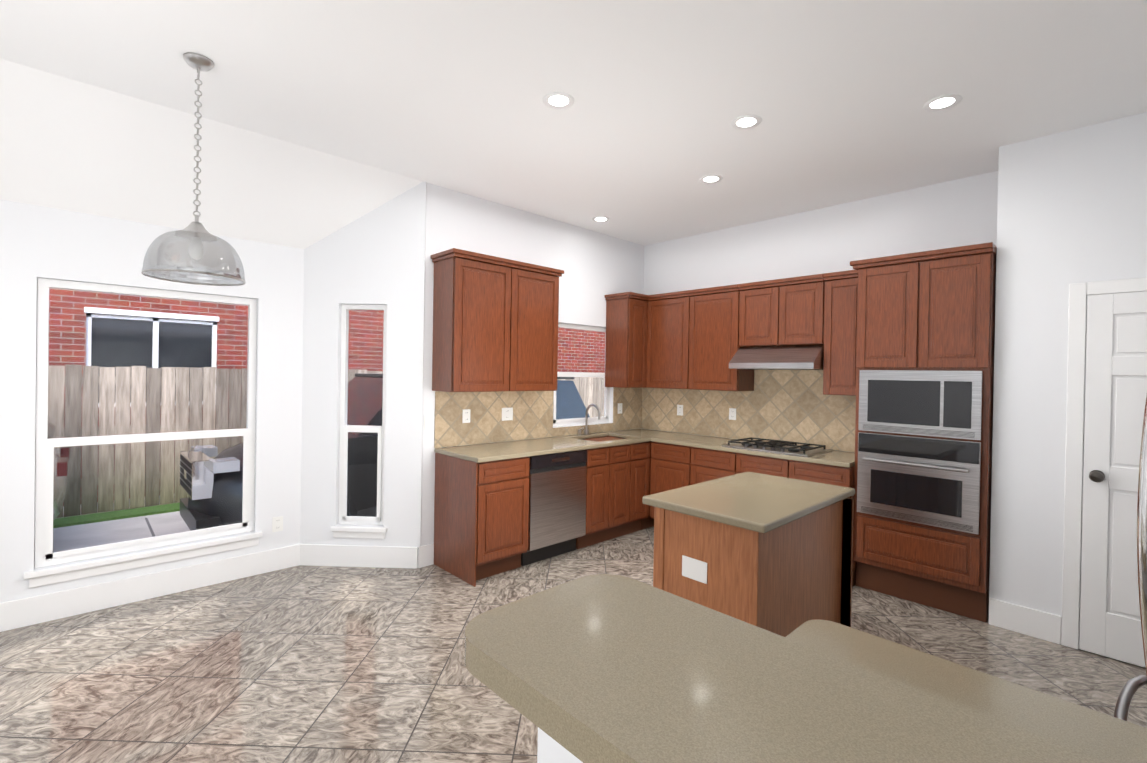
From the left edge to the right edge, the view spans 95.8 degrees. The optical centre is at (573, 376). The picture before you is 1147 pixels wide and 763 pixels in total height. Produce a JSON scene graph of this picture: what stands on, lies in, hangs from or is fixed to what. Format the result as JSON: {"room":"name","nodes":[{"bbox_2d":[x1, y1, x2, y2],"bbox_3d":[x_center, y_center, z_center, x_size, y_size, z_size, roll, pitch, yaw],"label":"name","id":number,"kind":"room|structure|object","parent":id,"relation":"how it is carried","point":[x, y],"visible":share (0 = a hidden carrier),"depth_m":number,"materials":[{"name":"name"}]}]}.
{"room":"kitchen","nodes":[
{"label":"kitchen","id":0,"kind":"room"},
{"bbox_2d":[0,199,303,602],"bbox_3d":[-4.223,-0.054,2.306,5.525,3.090,0.120,1,0,-44],"label":"wall","id":1,"kind":"structure","parent":0,"point":[36,242],"depth_m":3.36,"materials":[{"name":"white paint"}]},
{"bbox_2d":[35,278,256,567],"bbox_3d":[-2.882,0.288,3.591,1.171,1.781,0.060,1,0,-44],"label":"window","id":2,"kind":"structure","parent":1,"relation":"in","point":[45,555],"depth_m":3.44,"materials":[{"name":"white plastic"}]},
{"bbox_2d":[272,516,282,531],"bbox_3d":[-2.317,1.153,4.057,0.075,0.115,0.007,1,0,-44],"label":"outlet","id":3,"kind":"object","parent":1,"relation":"attached to","point":[277,522],"depth_m":4.05,"materials":[{"name":"white plastic"}]},
{"bbox_2d":[0,544,1060,643],"bbox_3d":[-1.251,1.462,1.338,8.518,0.170,5.426,1,0,-44],"label":"baseboard","id":4,"kind":"structure","parent":1,"relation":"attached to","point":[38,609],"depth_m":3.54,"materials":[{"name":"white"}]},
{"bbox_2d":[0,59,422,248],"bbox_3d":[-3.437,-1.194,2.767,7.520,0.990,1.100,1,0,-44],"label":"ceiling","id":5,"kind":"structure","parent":0,"point":[68,144],"depth_m":3.27,"materials":[{"name":"white paint"}]},
{"bbox_2d":[300,182,426,567],"bbox_3d":[-1.741,-0.024,4.216,1.078,3.090,0.120,1,0,2],"label":"wall","id":6,"kind":"structure","parent":0,"point":[376,256],"depth_m":4.15,"materials":[{"name":"white paint"}]},
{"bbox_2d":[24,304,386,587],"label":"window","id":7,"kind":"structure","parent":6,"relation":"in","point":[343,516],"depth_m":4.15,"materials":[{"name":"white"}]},
{"bbox_2d":[421,183,643,545],"bbox_3d":[-0.208,-0.004,5.191,2.920,3.090,0.120,1,0,-44],"label":"wall","id":8,"kind":"structure","parent":0,"point":[596,267],"depth_m":4.83,"materials":[{"name":"white paint"}]},
{"bbox_2d":[424,416,432,429],"bbox_3d":[-1.171,0.371,4.190,0.075,0.115,0.010,1,0,-44],"label":"outlet","id":9,"kind":"object","parent":8,"relation":"attached to","point":[428,420],"depth_m":4.19,"materials":[{"name":"white plastic"}]},
{"bbox_2d":[462,409,469,422],"bbox_3d":[-0.913,0.334,4.420,0.075,0.115,0.007,1,0,-44],"label":"outlet","id":10,"kind":"object","parent":8,"relation":"attached to","point":[466,412],"depth_m":4.42,"materials":[{"name":"white plastic"}]},
{"bbox_2d":[431,248,563,391],"bbox_3d":[-0.628,-0.429,4.449,1.140,1.095,0.358,1,0,-44],"label":"upper cabinet","id":11,"kind":"object","parent":8,"relation":"attached to","point":[495,324],"visible":1,"depth_m":4.21,"materials":[{"name":"brown wood"}]},
{"bbox_2d":[502,408,512,420],"bbox_3d":[-0.602,0.338,4.717,0.120,0.115,0.007,1,0,-44],"label":"outlet","id":12,"kind":"object","parent":8,"relation":"attached to","point":[507,413],"depth_m":4.71,"materials":[{"name":"white plastic"}]},
{"bbox_2d":[434,387,641,447],"bbox_3d":[-0.165,0.348,5.148,2.668,0.486,0.010,1,0,-44],"label":"backsplash","id":13,"kind":"structure","parent":8,"relation":"attached to","point":[532,414],"depth_m":4.73,"materials":[{"name":"beige tile"}]},
{"bbox_2d":[553,323,609,426],"bbox_3d":[0.079,-0.020,5.464,0.886,1.046,0.060,1,0,-44],"label":"window","id":14,"kind":"structure","parent":8,"relation":"in","point":[605,418],"depth_m":5.46,"materials":[{"name":"white"}]},
{"bbox_2d":[618,403,621,413],"bbox_3d":[0.521,0.350,5.786,0.075,0.115,0.007,1,0,-44],"label":"outlet","id":15,"kind":"object","parent":8,"relation":"attached to","point":[619,404],"depth_m":5.78,"materials":[{"name":"white plastic"}]},
{"bbox_2d":[605,292,648,387],"bbox_3d":[0.595,-0.370,5.607,0.330,0.966,0.370,1,0,-44],"label":"upper cabinet","id":16,"kind":"object","parent":8,"relation":"attached to","point":[627,316],"depth_m":5.50,"materials":[{"name":"brown wood"}]},
{"bbox_2d":[537,727,582,762],"bbox_3d":[0.549,1.055,0.433,0.150,1.056,1.648,1,0,-44],"label":"wall","id":17,"kind":"structure","parent":0,"point":[551,750],"depth_m":0.95,"materials":[{"name":"white paint"}]},
{"bbox_2d":[464,574,1109,762],"bbox_3d":[0.524,0.498,0.466,0.430,0.052,1.748,1,0,-44],"label":"countertop","id":18,"kind":"structure","parent":17,"relation":"on","point":[603,668],"depth_m":0.77,"materials":[{"name":"beige stone"}]},
{"bbox_2d":[0,526,1146,762],"bbox_3d":[-1.082,1.589,1.508,9.200,0.080,5.640,1,0,-44],"label":"floor","id":19,"kind":"structure","parent":0,"point":[316,664],"depth_m":2.76,"materials":[{"name":"tile"}]},
{"bbox_2d":[434,436,653,586],"bbox_3d":[0.036,1.091,4.934,2.660,0.913,0.619,1,0,-44],"label":"base cabinet","id":20,"kind":"object","parent":19,"relation":"on","point":[481,516],"visible":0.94,"depth_m":4.09,"materials":[{"name":"brown wood"}]},
{"bbox_2d":[435,432,662,462],"bbox_3d":[0.052,0.615,4.918,2.668,0.035,0.651,1,0,-44],"label":"countertop","id":21,"kind":"structure","parent":20,"relation":"on","point":[485,452],"depth_m":4.44,"materials":[{"name":"beige stone"}]},
{"bbox_2d":[578,404,599,434],"bbox_3d":[0.159,0.436,5.272,0.146,0.319,0.219,1,0,-44],"label":"sink faucet","id":22,"kind":"object","parent":21,"relation":"on","point":[586,431],"visible":0.98,"depth_m":5.34,"materials":[{"name":"silver metal"}]},
{"bbox_2d":[611,429,675,436],"bbox_3d":[0.772,0.623,5.618,0.658,0.035,0.390,1,0,-44],"label":"countertop","id":23,"kind":"structure","parent":20,"relation":"on","point":[640,431],"depth_m":5.72,"materials":[{"name":"beige stone"}]},
{"bbox_2d":[521,450,586,565],"bbox_3d":[-0.313,1.089,4.564,0.632,0.910,0.580,1,0,-44],"label":"dishwasher","id":24,"kind":"object","parent":19,"relation":"on","point":[557,506],"visible":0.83,"depth_m":4.34,"materials":[{"name":"silver metal"}]},
{"bbox_2d":[650,442,697,518],"bbox_3d":[1.172,1.108,5.221,0.620,0.912,0.527,1,0,-44],"label":"base cabinet","id":25,"kind":"object","parent":19,"relation":"on","point":[673,466],"depth_m":5.02,"materials":[{"name":"brown wood"}]},
{"bbox_2d":[694,448,741,483],"bbox_3d":[1.472,1.115,4.906,0.620,0.912,0.588,1,0,-44],"label":"base cabinet","id":26,"kind":"object","parent":19,"relation":"on","point":[711,464],"depth_m":4.67,"materials":[{"name":"brown wood"}]},
{"bbox_2d":[653,498,853,636],"bbox_3d":[0.988,1.120,2.789,1.027,0.913,0.616,1,0,-44],"label":"base cabinet","id":27,"kind":"object","parent":19,"relation":"on","point":[785,580],"visible":0.38,"depth_m":2.50,"materials":[{"name":"brown wood"}]},
{"bbox_2d":[642,472,854,532],"bbox_3d":[0.975,0.641,2.797,1.100,0.040,0.660,1,0,-44],"label":"countertop","id":28,"kind":"structure","parent":27,"relation":"on","point":[760,502],"depth_m":2.63,"materials":[{"name":"beige stone"}]},
{"bbox_2d":[742,454,797,478],"bbox_3d":[1.793,1.123,4.568,0.620,0.912,0.588,1,0,-44],"label":"base cabinet","id":29,"kind":"object","parent":19,"relation":"on","point":[786,468],"depth_m":4.30,"materials":[{"name":"brown wood"}]},
{"bbox_2d":[651,433,854,467],"bbox_3d":[1.640,0.643,4.707,0.658,0.035,1.826,1,0,-44],"label":"countertop","id":30,"kind":"structure","parent":29,"relation":"on","point":[834,458],"depth_m":4.47,"materials":[{"name":"beige stone"}]},
{"bbox_2d":[722,437,832,456],"bbox_3d":[1.782,0.604,4.559,0.520,0.047,0.760,1,0,-44],"label":"gas cooktop","id":31,"kind":"object","parent":30,"relation":"in","point":[785,447],"visible":1,"depth_m":4.46,"materials":[{"name":"silver metal"}]},
{"bbox_2d":[798,461,855,586],"bbox_3d":[2.094,1.130,4.253,0.620,0.912,0.527,1,0,-44],"label":"base cabinet","id":32,"kind":"object","parent":19,"relation":"on","point":[813,472],"depth_m":3.96,"materials":[{"name":"brown wood"}]},
{"bbox_2d":[850,242,996,621],"bbox_3d":[2.556,0.369,3.792,0.598,2.455,0.840,1,0,-44],"label":"tall cabinet","id":33,"kind":"object","parent":19,"relation":"on","point":[932,310],"visible":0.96,"depth_m":3.54,"materials":[{"name":"brown wood"}]},
{"bbox_2d":[857,432,980,534],"bbox_3d":[2.338,0.710,3.564,0.082,0.590,0.720,1,0,-44],"label":"wall oven","id":34,"kind":"object","parent":33,"relation":"attached to","point":[929,481],"visible":1,"depth_m":3.54,"materials":[{"name":"silver metal"}]},
{"bbox_2d":[858,370,982,439],"bbox_3d":[2.368,0.177,3.581,0.024,0.445,0.720,1,0,-44],"label":"microwave","id":35,"kind":"object","parent":33,"relation":"attached to","point":[947,404],"visible":0.98,"depth_m":3.54,"materials":[{"name":"silver metal"}]},
{"bbox_2d":[1114,395,1146,720],"bbox_3d":[1.669,0.719,1.023,0.900,1.760,0.831,1,0,-44],"label":"refrigerator","id":36,"kind":"object","parent":19,"relation":"on","point":[1129,689],"visible":0.77,"depth_m":1.02,"materials":[{"name":"silver metal"}]},
{"bbox_3d":[0.893,1.131,0.620,0.599,0.913,1.415,1,0,-44],"label":"base cabinet","id":37,"kind":"object","parent":19,"relation":"on","visible":0},
{"bbox_2d":[786,619,1146,762],"bbox_3d":[0.905,0.655,0.631,0.628,0.035,1.440,1,0,-44],"label":"countertop","id":38,"kind":"structure","parent":37,"relation":"on","point":[1105,737],"depth_m":1.04,"materials":[{"name":"beige stone"}]},
{"bbox_2d":[0,0,1146,245],"bbox_3d":[-0.748,-1.584,1.196,9.240,0.100,4.870,1,0,-44],"label":"ceiling","id":39,"kind":"structure","parent":0,"point":[638,140],"depth_m":2.70,"materials":[{"name":"white paint"}]},
{"bbox_2d":[141,53,245,285],"bbox_3d":[-1.853,-1.021,2.552,0.416,1.075,0.416,1,0,-44],"label":"pendant light","id":40,"kind":"object","parent":39,"relation":"hanging from","point":[196,252],"visible":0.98,"depth_m":2.47,"materials":[{"name":"silver metal"}]},
{"bbox_2d":[543,92,573,108],"bbox_3d":[-0.082,-1.528,2.867,0.175,0.006,0.175,1,0,37],"label":"recessed light","id":41,"kind":"object","parent":39,"relation":"in","point":[557,100],"depth_m":2.86,"materials":[{"name":"white plastic"}]},
{"bbox_2d":[592,216,609,221],"bbox_3d":[0.268,-1.535,5.044,0.175,0.006,0.175,1,0,37],"label":"recessed light","id":42,"kind":"object","parent":39,"relation":"in","point":[597,219],"depth_m":5.05,"materials":[{"name":"white plastic"}]},
{"bbox_2d":[699,175,722,183],"bbox_3d":[1.054,-1.515,3.971,0.175,0.006,0.175,1,0,40],"label":"recessed light","id":43,"kind":"object","parent":39,"relation":"in","point":[709,179],"depth_m":3.97,"materials":[{"name":"white plastic"}]},
{"bbox_2d":[731,115,761,129],"bbox_3d":[1.026,-1.510,3.074,0.175,0.006,0.175,1,0,37],"label":"recessed light","id":44,"kind":"object","parent":39,"relation":"in","point":[745,122],"depth_m":3.07,"materials":[{"name":"white plastic"}]},
{"bbox_2d":[923,94,961,111],"bbox_3d":[2.010,-1.492,2.823,0.175,0.006,0.175,1,0,22],"label":"recessed light","id":45,"kind":"object","parent":39,"relation":"in","point":[944,102],"depth_m":2.82,"materials":[{"name":"white plastic"}]},
{"bbox_2d":[641,171,997,452],"bbox_3d":[2.485,0.047,4.394,0.120,3.090,4.990,1,0,-44],"label":"wall","id":46,"kind":"structure","parent":0,"point":[942,215],"depth_m":4.55,"materials":[{"name":"white paint"}]},
{"bbox_2d":[645,288,704,388],"bbox_3d":[1.091,-0.376,5.491,0.388,0.996,0.605,1,0,-44],"label":"upper cabinet","id":47,"kind":"object","parent":46,"relation":"attached to","point":[688,339],"depth_m":5.38,"materials":[{"name":"brown wood"}]},
{"bbox_2d":[677,405,682,415],"bbox_3d":[1.164,0.362,5.664,0.007,0.115,0.075,1,0,-44],"label":"outlet","id":48,"kind":"object","parent":46,"relation":"attached to","point":[679,407],"depth_m":5.66,"materials":[{"name":"white plastic"}]},
{"bbox_2d":[693,284,753,390],"bbox_3d":[1.446,-0.353,5.161,0.329,0.966,0.603,1,0,-44],"label":"upper cabinet","id":49,"kind":"object","parent":46,"relation":"attached to","point":[715,310],"depth_m":4.99,"materials":[{"name":"brown wood"}]},
{"bbox_2d":[729,408,735,419],"bbox_3d":[1.599,0.372,5.208,0.007,0.115,0.075,1,0,-44],"label":"outlet","id":50,"kind":"object","parent":46,"relation":"attached to","point":[732,411],"depth_m":5.21,"materials":[{"name":"white plastic"}]},
{"bbox_2d":[641,370,855,451],"bbox_3d":[1.659,0.167,5.162,0.010,0.908,2.474,1,0,-44],"label":"backsplash","id":51,"kind":"structure","parent":46,"relation":"attached to","point":[792,405],"depth_m":4.95,"materials":[{"name":"beige tile"}]},
{"bbox_2d":[729,344,823,369],"bbox_3d":[1.849,-0.172,4.605,0.486,0.212,0.754,1,0,-44],"label":"range hood","id":52,"kind":"object","parent":46,"relation":"attached to","point":[795,357],"visible":0.75,"depth_m":4.45,"materials":[{"name":"silver metal"}]},
{"bbox_2d":[738,274,824,346],"bbox_3d":[1.910,-0.567,4.655,0.358,0.575,0.760,1,0,-44],"label":"upper cabinet","id":53,"kind":"object","parent":46,"relation":"attached to","point":[784,311],"visible":0.92,"depth_m":4.52,"materials":[{"name":"brown wood"}]},
{"bbox_2d":[823,270,857,395],"bbox_3d":[2.283,-0.348,4.261,0.358,0.995,0.326,1,0,-44],"label":"upper cabinet","id":54,"kind":"object","parent":46,"relation":"attached to","point":[840,334],"visible":0.6,"depth_m":4.18,"materials":[{"name":"brown wood"}]},
{"bbox_2d":[988,112,1146,667],"bbox_3d":[3.401,0.071,2.995,0.478,3.090,1.460,1,0,-44],"label":"wall","id":55,"kind":"structure","parent":0,"point":[1072,206],"depth_m":3.18,"materials":[{"name":"white paint"}]},
{"bbox_2d":[1061,277,1146,649],"bbox_3d":[3.261,0.532,2.776,0.016,2.165,0.910,1,0,-44],"label":"door frame","id":56,"kind":"structure","parent":55,"relation":"attached to","point":[1079,293],"depth_m":3.07,"materials":[{"name":"white"}]},
{"bbox_2d":[1079,291,1146,667],"bbox_3d":[3.231,0.567,2.742,0.105,2.079,0.760,1,0,-44],"label":"pantry door","id":57,"kind":"structure","parent":55,"relation":"in","point":[1115,402],"depth_m":2.96,"materials":[{"name":"white wood"}]},
{"label":"outside","id":58,"kind":"structure","parent":0,"visible":0},
{"bbox_2d":[53,496,190,552],"bbox_3d":[-5.056,1.665,10.755,30.000,0.102,13.190,1,0,-44],"label":"driveway","id":59,"kind":"structure","parent":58,"point":[121,526],"depth_m":5.57,"materials":[{"name":"grey concrete"}]},
{"bbox_2d":[47,416,69,520],"bbox_3d":[-6.607,0.771,3.465,4.625,1.725,1.860,1,0,-44],"label":"car","id":60,"kind":"object","parent":59,"relation":"on","point":[60,480],"depth_m":4.82,"materials":[{"name":"grey"}]},
{"bbox_2d":[53,503,179,527],"bbox_3d":[-2.880,1.652,8.470,30.000,0.030,0.360,1,0,-44],"label":"grass strip","id":61,"kind":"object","parent":59,"relation":"on","point":[118,514],"depth_m":6.05,"materials":[{"name":"green plant"}]},
{"bbox_2d":[48,288,604,506],"bbox_3d":[-3.384,-1.161,9.033,30.400,5.630,0.700,1,0,-44],"label":"neighbouring house","id":62,"kind":"structure","parent":59,"relation":"on","point":[181,316],"depth_m":7.22,"materials":[{"name":"red brick"}]},
{"bbox_2d":[48,364,604,517],"bbox_3d":[-3.027,0.758,8.624,28.218,1.750,0.066,1,0,-44],"label":"fence","id":63,"kind":"object","parent":59,"relation":"on","point":[180,398],"depth_m":6.38,"materials":[{"name":"wood"}]},
{"bbox_2d":[179,373,589,530],"bbox_3d":[-1.974,0.831,6.546,4.725,1.725,2.090,1,0,-44],"label":"car","id":64,"kind":"object","parent":59,"relation":"on","point":[208,465],"depth_m":5.18,"materials":[{"name":"black"}]}
]}

